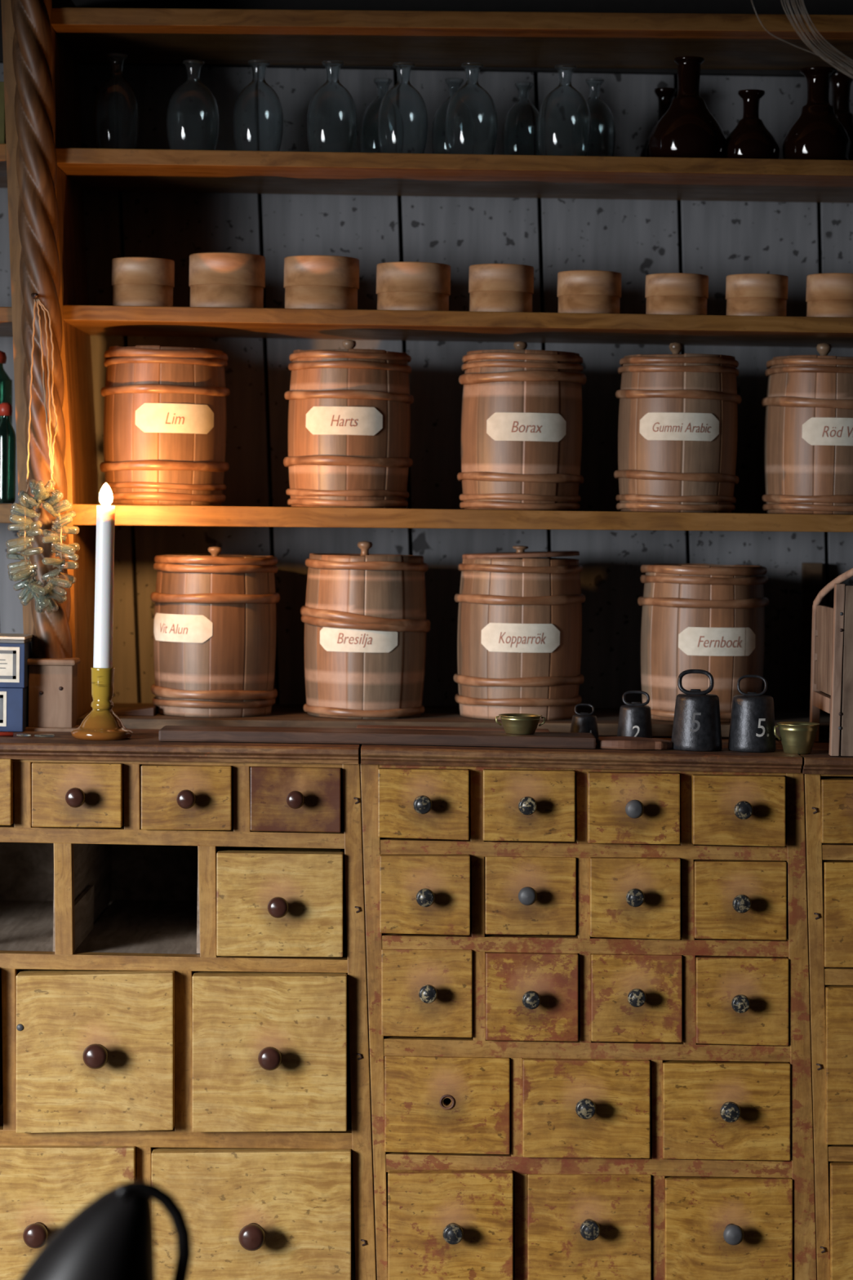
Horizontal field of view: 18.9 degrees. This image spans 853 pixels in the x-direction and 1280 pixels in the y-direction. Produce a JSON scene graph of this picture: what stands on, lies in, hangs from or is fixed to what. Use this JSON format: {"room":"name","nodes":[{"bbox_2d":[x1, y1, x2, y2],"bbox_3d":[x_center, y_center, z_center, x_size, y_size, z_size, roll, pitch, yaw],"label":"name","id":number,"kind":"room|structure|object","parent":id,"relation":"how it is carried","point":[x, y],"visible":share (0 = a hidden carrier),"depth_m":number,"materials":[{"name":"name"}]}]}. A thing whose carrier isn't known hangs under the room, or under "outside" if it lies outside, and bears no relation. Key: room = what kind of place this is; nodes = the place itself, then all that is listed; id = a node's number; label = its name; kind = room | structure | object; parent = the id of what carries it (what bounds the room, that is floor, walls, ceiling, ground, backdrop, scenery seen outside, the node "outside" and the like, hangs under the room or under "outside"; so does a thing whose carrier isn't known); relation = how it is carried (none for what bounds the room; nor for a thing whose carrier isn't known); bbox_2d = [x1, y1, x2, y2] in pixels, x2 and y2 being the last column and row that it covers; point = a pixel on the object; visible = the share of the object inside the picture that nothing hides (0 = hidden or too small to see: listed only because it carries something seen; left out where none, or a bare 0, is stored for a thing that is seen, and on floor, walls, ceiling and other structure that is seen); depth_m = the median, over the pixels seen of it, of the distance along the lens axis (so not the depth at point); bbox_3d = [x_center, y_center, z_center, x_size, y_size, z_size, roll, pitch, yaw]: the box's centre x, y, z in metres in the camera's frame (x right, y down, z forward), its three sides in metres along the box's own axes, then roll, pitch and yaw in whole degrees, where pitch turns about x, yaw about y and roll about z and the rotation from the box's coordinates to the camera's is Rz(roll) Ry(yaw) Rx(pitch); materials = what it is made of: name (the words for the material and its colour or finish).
{"room":"pharmacy","nodes":[
{"label":"pharmacy","id":0,"kind":"room"},
{"bbox_2d":[0,62,852,710],"bbox_3d":[-0.197,-0.203,3.830,5.600,2.750,0.030,1,3,0],"label":"wall","id":1,"kind":"structure","parent":0,"point":[636,239],"depth_m":3.80,"materials":[{"name":"grey paint"}]},
{"bbox_2d":[0,0,852,76],"bbox_3d":[-0.179,-1.212,3.775,5.600,0.728,0.018,1,3,0],"label":"trim","id":2,"kind":"structure","parent":1,"relation":"attached to","point":[703,6],"depth_m":3.78,"materials":[{"name":"brown wood"}]},
{"bbox_2d":[751,0,852,78],"bbox_3d":[0.487,-0.691,2.976,0.227,0.143,0.024,1,3,-4],"label":"wire bundle","id":3,"kind":"object","parent":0,"point":[806,20],"visible":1,"depth_m":2.97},
{"bbox_3d":[-0.223,1.288,1.864,5.600,0.040,4.200,1,3,0],"label":"floor","id":4,"kind":"structure","parent":0,"visible":0},
{"bbox_2d":[0,728,377,1279],"bbox_3d":[-0.449,0.650,3.558,0.805,1.061,0.565,1,3,0],"label":"drawer cabinet","id":5,"kind":"object","parent":4,"relation":"on","point":[184,995],"visible":1,"depth_m":3.32,"materials":[{"name":"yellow wood"}]},
{"bbox_2d":[0,731,13,736],"bbox_3d":[-0.597,0.123,3.380,0.100,0.007,0.006,1,3,0],"label":"stick","id":6,"kind":"object","parent":5,"relation":"on","point":[2,733],"visible":1,"depth_m":3.38,"materials":[{"name":"red"}]},
{"bbox_2d":[0,685,28,732],"bbox_3d":[-0.609,0.091,3.494,0.130,0.059,0.101,1,3,0],"label":"box","id":7,"kind":"object","parent":5,"relation":"on","point":[14,701],"visible":0.75,"depth_m":3.44,"materials":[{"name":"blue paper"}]},
{"bbox_2d":[0,640,32,688],"bbox_3d":[-0.606,0.031,3.491,0.130,0.060,0.101,1,3,0],"label":"box","id":8,"kind":"object","parent":7,"relation":"on","point":[14,668],"visible":0.8,"depth_m":3.44,"materials":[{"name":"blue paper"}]},
{"bbox_2d":[0,637,31,643],"bbox_3d":[-0.602,-0.001,3.488,0.120,0.004,0.093,1,3,0],"label":"folder","id":9,"kind":"object","parent":8,"relation":"on","point":[2,641],"visible":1,"depth_m":3.44,"materials":[{"name":"beige paper"}]},
{"bbox_2d":[0,633,32,639],"bbox_3d":[-0.601,-0.005,3.488,0.120,0.004,0.093,1,3,0],"label":"folder","id":10,"kind":"object","parent":9,"relation":"on","point":[2,636],"visible":1,"depth_m":3.46,"materials":[{"name":"beige paper"}]},
{"bbox_2d":[16,733,31,737],"bbox_3d":[-0.533,0.126,3.385,0.020,0.003,0.020,1,3,0],"label":"disc","id":11,"kind":"object","parent":5,"relation":"on","point":[17,735],"visible":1,"depth_m":3.38,"materials":[{"name":"white metal"}]},
{"bbox_2d":[34,733,54,737],"bbox_3d":[-0.506,0.126,3.385,0.028,0.003,0.028,1,3,0],"label":"disc","id":12,"kind":"object","parent":5,"relation":"on","point":[35,735],"visible":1,"depth_m":3.38,"materials":[{"name":"white metal"}]},
{"bbox_2d":[71,666,133,740],"bbox_3d":[-0.427,0.083,3.370,0.082,0.093,0.082,1,3,0],"label":"candlestick","id":13,"kind":"object","parent":5,"relation":"on","point":[101,723],"visible":1,"depth_m":3.35,"materials":[{"name":"ceramic"}]},
{"bbox_2d":[93,482,115,667],"bbox_3d":[-0.424,-0.074,3.363,0.026,0.266,0.025,1,3,0],"label":"candle","id":14,"kind":"object","parent":13,"relation":"on","point":[105,513],"visible":1,"depth_m":3.35,"materials":[{"name":"white wax"}]},
{"bbox_2d":[158,725,595,748],"bbox_3d":[-0.064,0.127,3.370,0.571,0.016,0.076,1,3,0],"label":"wooden board","id":15,"kind":"object","parent":5,"relation":"on","point":[167,733],"visible":0.99,"depth_m":3.33,"materials":[{"name":"brown wood"}]},
{"bbox_2d":[495,713,545,734],"bbox_3d":[0.123,0.111,3.369,0.057,0.024,0.057,-2,4,-45],"label":"brass bowl","id":16,"kind":"object","parent":15,"relation":"on","point":[513,723],"visible":1,"depth_m":3.35,"materials":[{"name":"gold metal"}]},
{"bbox_2d":[0,0,852,737],"bbox_3d":[-0.046,-0.394,3.623,1.469,1.045,0.361,1,3,0],"label":"wall shelving","id":17,"kind":"object","parent":5,"relation":"on","point":[46,171],"visible":0.83,"depth_m":3.52,"materials":[{"name":"brown wood"}]},
{"bbox_2d":[0,81,5,143],"bbox_3d":[-0.635,-0.730,3.565,0.100,0.093,0.030,1,3,0],"label":"box","id":18,"kind":"object","parent":17,"relation":"on","point":[2,129],"visible":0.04,"depth_m":3.55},
{"bbox_2d":[0,351,12,424],"bbox_3d":[-0.612,-0.302,3.630,0.047,0.216,0.047,1,3,0],"label":"bottle","id":19,"kind":"object","parent":17,"relation":"on","point":[6,383],"visible":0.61,"depth_m":3.62,"materials":[{"name":"green glass"}]},
{"bbox_2d":[0,402,16,503],"bbox_3d":[-0.587,-0.260,3.562,0.029,0.140,0.029,1,3,0],"label":"bottle","id":20,"kind":"object","parent":17,"relation":"on","point":[7,434],"visible":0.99,"depth_m":3.55,"materials":[{"name":"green glass"}]},
{"bbox_2d":[5,293,79,613],"bbox_3d":[-0.511,-0.252,3.433,0.097,0.434,0.071,2,3,23],"label":"garland","id":21,"kind":"object","parent":17,"relation":"hanging from","point":[45,596],"visible":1,"depth_m":3.43,"materials":[{"name":"beige plant"}]},
{"bbox_2d":[93,53,139,148],"bbox_3d":[-0.435,-0.748,3.589,0.065,0.144,0.065,1,3,0],"label":"glass bottle","id":22,"kind":"object","parent":17,"relation":"on","point":[116,113],"visible":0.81,"depth_m":3.56,"materials":[{"name":"white"}]},
{"bbox_2d":[114,705,157,715],"bbox_3d":[-0.410,0.099,3.609,0.057,0.012,0.060,1,3,0],"label":"wedge","id":23,"kind":"object","parent":17,"relation":"on","point":[150,710],"visible":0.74,"depth_m":3.58,"materials":[{"name":"brown wood"}]},
{"bbox_2d":[111,257,174,306],"bbox_3d":[-0.398,-0.497,3.586,0.087,0.070,0.087,1,3,0],"label":"box","id":24,"kind":"object","parent":17,"relation":"on","point":[135,281],"visible":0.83,"depth_m":3.55,"materials":[{"name":"brown wood"}]},
{"bbox_2d":[99,345,230,506],"bbox_3d":[-0.370,-0.301,3.622,0.183,0.221,0.183,1,3,0],"label":"wooden barrel","id":25,"kind":"object","parent":17,"relation":"on","point":[165,406],"visible":0.98,"depth_m":3.55,"materials":[{"name":"brown wood"}]},
{"bbox_2d":[166,59,219,150],"bbox_3d":[-0.328,-0.743,3.589,0.074,0.136,0.074,1,3,0],"label":"glass bottle","id":26,"kind":"object","parent":17,"relation":"on","point":[193,119],"visible":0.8,"depth_m":3.56,"materials":[{"name":"white"}]},
{"bbox_2d":[150,546,279,717],"bbox_3d":[-0.301,-0.015,3.636,0.183,0.237,0.184,1,3,0],"label":"wooden barrel","id":27,"kind":"object","parent":17,"relation":"on","point":[215,620],"visible":1,"depth_m":3.56,"materials":[{"name":"brown wood"}]},
{"bbox_2d":[188,252,265,307],"bbox_3d":[-0.280,-0.499,3.585,0.107,0.078,0.107,1,3,0],"label":"box","id":28,"kind":"object","parent":17,"relation":"on","point":[216,279],"visible":0.91,"depth_m":3.54,"materials":[{"name":"brown wood"}]},
{"bbox_2d":[232,59,283,151],"bbox_3d":[-0.236,-0.742,3.589,0.071,0.138,0.071,1,3,0],"label":"glass bottle","id":29,"kind":"object","parent":17,"relation":"on","point":[258,113],"visible":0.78,"depth_m":3.56,"materials":[{"name":"white"}]},
{"bbox_2d":[283,255,359,309],"bbox_3d":[-0.147,-0.496,3.585,0.106,0.076,0.106,1,3,0],"label":"box","id":30,"kind":"object","parent":17,"relation":"on","point":[310,282],"visible":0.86,"depth_m":3.54,"materials":[{"name":"brown wood"}]},
{"bbox_2d":[306,60,357,152],"bbox_3d":[-0.132,-0.741,3.589,0.071,0.138,0.071,1,3,0],"label":"glass bottle","id":31,"kind":"object","parent":17,"relation":"on","point":[331,117],"visible":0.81,"depth_m":3.56,"materials":[{"name":"white"}]},
{"bbox_2d":[283,339,413,508],"bbox_3d":[-0.110,-0.306,3.622,0.183,0.237,0.183,1,3,0],"label":"wooden barrel","id":32,"kind":"object","parent":17,"relation":"on","point":[349,411],"visible":1,"depth_m":3.55,"materials":[{"name":"brown wood"}]},
{"bbox_2d":[300,541,430,719],"bbox_3d":[-0.087,-0.017,3.635,0.185,0.247,0.185,1,3,0],"label":"wooden barrel","id":33,"kind":"object","parent":17,"relation":"on","point":[366,625],"visible":1,"depth_m":3.56,"materials":[{"name":"brown wood"}]},
{"bbox_2d":[360,77,392,152],"bbox_3d":[-0.063,-0.738,3.664,0.063,0.128,0.063,1,3,0],"label":"glass bottle","id":34,"kind":"object","parent":17,"relation":"on","point":[369,142],"visible":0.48,"depth_m":3.64,"materials":[{"name":"white"}]},
{"bbox_2d":[377,62,427,153],"bbox_3d":[-0.033,-0.739,3.589,0.071,0.138,0.071,1,3,0],"label":"glass bottle","id":35,"kind":"object","parent":17,"relation":"on","point":[402,116],"visible":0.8,"depth_m":3.56,"materials":[{"name":"white"}]},
{"bbox_2d":[376,262,450,311],"bbox_3d":[-0.018,-0.490,3.586,0.104,0.069,0.104,1,3,0],"label":"box","id":36,"kind":"object","parent":17,"relation":"on","point":[400,286],"visible":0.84,"depth_m":3.54,"materials":[{"name":"brown wood"}]},
{"bbox_2d":[431,77,463,153],"bbox_3d":[0.039,-0.738,3.664,0.063,0.130,0.063,1,3,0],"label":"glass bottle","id":37,"kind":"object","parent":17,"relation":"on","point":[438,137],"visible":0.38,"depth_m":3.65,"materials":[{"name":"white"}]},
{"bbox_2d":[444,62,497,154],"bbox_3d":[0.063,-0.738,3.589,0.074,0.138,0.074,1,3,0],"label":"glass bottle","id":38,"kind":"object","parent":17,"relation":"on","point":[471,121],"visible":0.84,"depth_m":3.56,"materials":[{"name":"white"}]},
{"bbox_2d":[468,263,533,312],"bbox_3d":[0.105,-0.488,3.586,0.091,0.069,0.091,1,3,0],"label":"box","id":39,"kind":"object","parent":17,"relation":"on","point":[492,287],"visible":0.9,"depth_m":3.55,"materials":[{"name":"brown wood"}]},
{"bbox_2d":[453,545,585,720],"bbox_3d":[0.132,-0.013,3.636,0.186,0.242,0.187,1,3,0],"label":"wooden barrel","id":40,"kind":"object","parent":17,"relation":"on","point":[519,628],"visible":0.99,"depth_m":3.56,"materials":[{"name":"brown wood"}]},
{"bbox_2d":[502,81,540,155],"bbox_3d":[0.139,-0.734,3.664,0.060,0.126,0.060,1,3,0],"label":"glass bottle","id":41,"kind":"object","parent":17,"relation":"on","point":[520,131],"visible":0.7,"depth_m":3.64,"materials":[{"name":"white"}]},
{"bbox_2d":[457,341,586,511],"bbox_3d":[0.135,-0.303,3.621,0.181,0.238,0.181,1,3,0],"label":"wooden barrel","id":42,"kind":"object","parent":17,"relation":"on","point":[522,415],"visible":1,"depth_m":3.55,"materials":[{"name":"brown wood"}]},
{"bbox_2d":[537,63,591,155],"bbox_3d":[0.194,-0.736,3.589,0.076,0.138,0.076,1,3,0],"label":"glass bottle","id":43,"kind":"object","parent":17,"relation":"on","point":[564,118],"visible":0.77,"depth_m":3.56,"materials":[{"name":"white"}]},
{"bbox_2d":[557,270,621,313],"bbox_3d":[0.228,-0.483,3.586,0.090,0.062,0.090,1,3,0],"label":"box","id":44,"kind":"object","parent":17,"relation":"on","point":[582,291],"visible":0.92,"depth_m":3.55,"materials":[{"name":"brown wood"}]},
{"bbox_2d":[585,77,615,156],"bbox_3d":[0.240,-0.736,3.664,0.063,0.133,0.063,1,3,0],"label":"glass bottle","id":45,"kind":"object","parent":17,"relation":"on","point":[602,140],"visible":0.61,"depth_m":3.64,"materials":[{"name":"white"}]},
{"bbox_2d":[640,87,676,156],"bbox_3d":[0.346,-0.735,3.719,0.070,0.130,0.070,1,3,0],"label":"flask","id":46,"kind":"object","parent":17,"relation":"on","point":[665,95],"visible":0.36,"depth_m":3.71,"materials":[{"name":"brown glass"}]},
{"bbox_2d":[644,272,708,315],"bbox_3d":[0.351,-0.480,3.586,0.088,0.060,0.088,1,3,0],"label":"box","id":47,"kind":"object","parent":17,"relation":"on","point":[671,293],"visible":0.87,"depth_m":3.55,"materials":[{"name":"brown wood"}]},
{"bbox_2d":[613,342,742,513],"bbox_3d":[0.355,-0.301,3.622,0.177,0.240,0.177,-1,4,-42],"label":"wooden barrel","id":48,"kind":"object","parent":17,"relation":"on","point":[677,430],"visible":1,"depth_m":3.55,"materials":[{"name":"brown wood"}]},
{"bbox_2d":[648,56,725,158],"bbox_3d":[0.367,-0.739,3.588,0.108,0.151,0.108,1,3,0],"label":"flask","id":49,"kind":"object","parent":17,"relation":"on","point":[688,129],"visible":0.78,"depth_m":3.56,"materials":[{"name":"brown glass"}]},
{"bbox_2d":[637,563,768,722],"bbox_3d":[0.392,0.002,3.636,0.186,0.218,0.186,1,3,0],"label":"wooden barrel","id":50,"kind":"object","parent":17,"relation":"on","point":[710,618],"visible":0.91,"depth_m":3.56,"materials":[{"name":"brown wood"}]},
{"bbox_2d":[724,88,779,159],"bbox_3d":[0.455,-0.716,3.589,0.082,0.107,0.082,1,3,0],"label":"flask","id":51,"kind":"object","parent":17,"relation":"on","point":[750,139],"visible":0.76,"depth_m":3.56,"materials":[{"name":"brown glass"}]},
{"bbox_2d":[725,273,788,315],"bbox_3d":[0.463,-0.479,3.586,0.087,0.061,0.087,1,3,0],"label":"box","id":52,"kind":"object","parent":17,"relation":"on","point":[746,294],"visible":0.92,"depth_m":3.55,"materials":[{"name":"brown wood"}]},
{"bbox_2d":[761,342,852,515],"bbox_3d":[0.566,-0.299,3.622,0.184,0.242,0.185,1,3,0],"label":"wooden barrel","id":53,"kind":"object","parent":17,"relation":"on","point":[808,402],"visible":1,"depth_m":3.54,"materials":[{"name":"brown wood"}]},
{"bbox_2d":[798,562,822,711],"bbox_3d":[0.571,-0.005,3.803,0.028,0.220,0.018,1,3,0],"label":"board","id":54,"kind":"object","parent":17,"relation":"on","point":[811,572],"visible":0.76,"depth_m":3.79,"materials":[{"name":"brown wood"}]},
{"bbox_2d":[782,66,852,159],"bbox_3d":[0.549,-0.730,3.589,0.097,0.138,0.097,1,3,0],"label":"flask","id":55,"kind":"object","parent":17,"relation":"on","point":[818,134],"visible":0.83,"depth_m":3.56,"materials":[{"name":"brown glass"}]},
{"bbox_2d":[805,272,852,317],"bbox_3d":[0.577,-0.478,3.586,0.090,0.064,0.090,1,3,0],"label":"box","id":56,"kind":"object","parent":17,"relation":"on","point":[828,295],"visible":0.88,"depth_m":3.55,"materials":[{"name":"brown wood"}]},
{"bbox_2d":[830,71,852,159],"bbox_3d":[0.602,-0.744,3.718,0.080,0.155,0.080,1,3,0],"label":"flask","id":57,"kind":"object","parent":17,"relation":"on","point":[841,82],"visible":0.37,"depth_m":3.70,"materials":[{"name":"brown glass"}]},
{"bbox_2d":[360,735,817,1279],"bbox_3d":[0.218,0.662,3.563,0.626,1.061,0.555,1,3,0],"label":"drawer cabinet","id":58,"kind":"object","parent":4,"relation":"on","point":[588,993],"visible":1,"depth_m":3.32,"materials":[{"name":"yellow wood"}]},
{"bbox_2d":[356,724,549,732],"bbox_3d":[0.035,0.126,3.455,0.260,0.014,0.040,1,3,0],"label":"wooden board","id":59,"kind":"object","parent":58,"relation":"on","point":[357,726],"visible":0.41,"depth_m":3.45,"materials":[{"name":"brown wood"}]},
{"bbox_2d":[569,703,599,742],"bbox_3d":[0.213,0.111,3.451,0.041,0.050,0.041,1,3,0],"label":"weight","id":60,"kind":"object","parent":58,"relation":"on","point":[582,722],"visible":0.79,"depth_m":3.44,"materials":[{"name":"black metal"}]},
{"bbox_2d":[617,690,652,737],"bbox_3d":[0.282,0.103,3.451,0.048,0.070,0.048,1,3,0],"label":"weight","id":61,"kind":"object","parent":58,"relation":"on","point":[634,717],"visible":0.74,"depth_m":3.43,"materials":[{"name":"black metal"}]},
{"bbox_2d":[596,736,672,749],"bbox_3d":[0.274,0.136,3.364,0.098,0.013,0.063,1,3,0],"label":"wooden paddle","id":62,"kind":"object","parent":58,"relation":"on","point":[608,742],"visible":1,"depth_m":3.34,"materials":[{"name":"brown wood"}]},
{"bbox_2d":[671,669,722,751],"bbox_3d":[0.356,0.091,3.363,0.067,0.105,0.067,1,3,0],"label":"weight","id":63,"kind":"object","parent":58,"relation":"on","point":[696,726],"visible":1,"depth_m":3.34,"materials":[{"name":"grey paint"}]},
{"bbox_2d":[728,674,776,752],"bbox_3d":[0.429,0.096,3.363,0.063,0.099,0.063,1,3,0],"label":"weight","id":64,"kind":"object","parent":58,"relation":"on","point":[752,725],"visible":1,"depth_m":3.34,"materials":[{"name":"black metal"}]},
{"bbox_2d":[773,721,819,754],"bbox_3d":[0.486,0.128,3.345,0.055,0.039,0.055,3,3,29],"label":"brass bowl","id":65,"kind":"object","parent":58,"relation":"on","point":[797,737],"visible":1,"depth_m":3.33,"materials":[{"name":"gold metal"}]},
{"bbox_2d":[775,737,852,1279],"bbox_3d":[0.789,0.672,3.569,0.624,1.060,0.544,1,3,0],"label":"drawer cabinet","id":66,"kind":"object","parent":4,"relation":"on","point":[828,779],"visible":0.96,"depth_m":3.32,"materials":[{"name":"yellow wood"}]},
{"bbox_2d":[809,568,852,755],"bbox_3d":[0.642,0.022,3.413,0.233,0.249,0.227,1,3,0],"label":"wooden rack","id":67,"kind":"object","parent":66,"relation":"on","point":[832,645],"visible":0.98,"depth_m":3.31,"materials":[{"name":"brown wood"}]},
{"bbox_3d":[-0.317,1.074,2.254,0.500,0.346,0.320,1,3,0],"label":"wooden bench","id":68,"kind":"object","parent":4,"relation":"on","visible":0},
{"bbox_2d":[18,1180,191,1279],"bbox_3d":[-0.311,0.682,2.236,0.167,0.438,0.167,-2,4,-45],"label":"jug","id":69,"kind":"object","parent":68,"relation":"on","point":[112,1237],"visible":1,"depth_m":2.20,"materials":[{"name":"black metal"}]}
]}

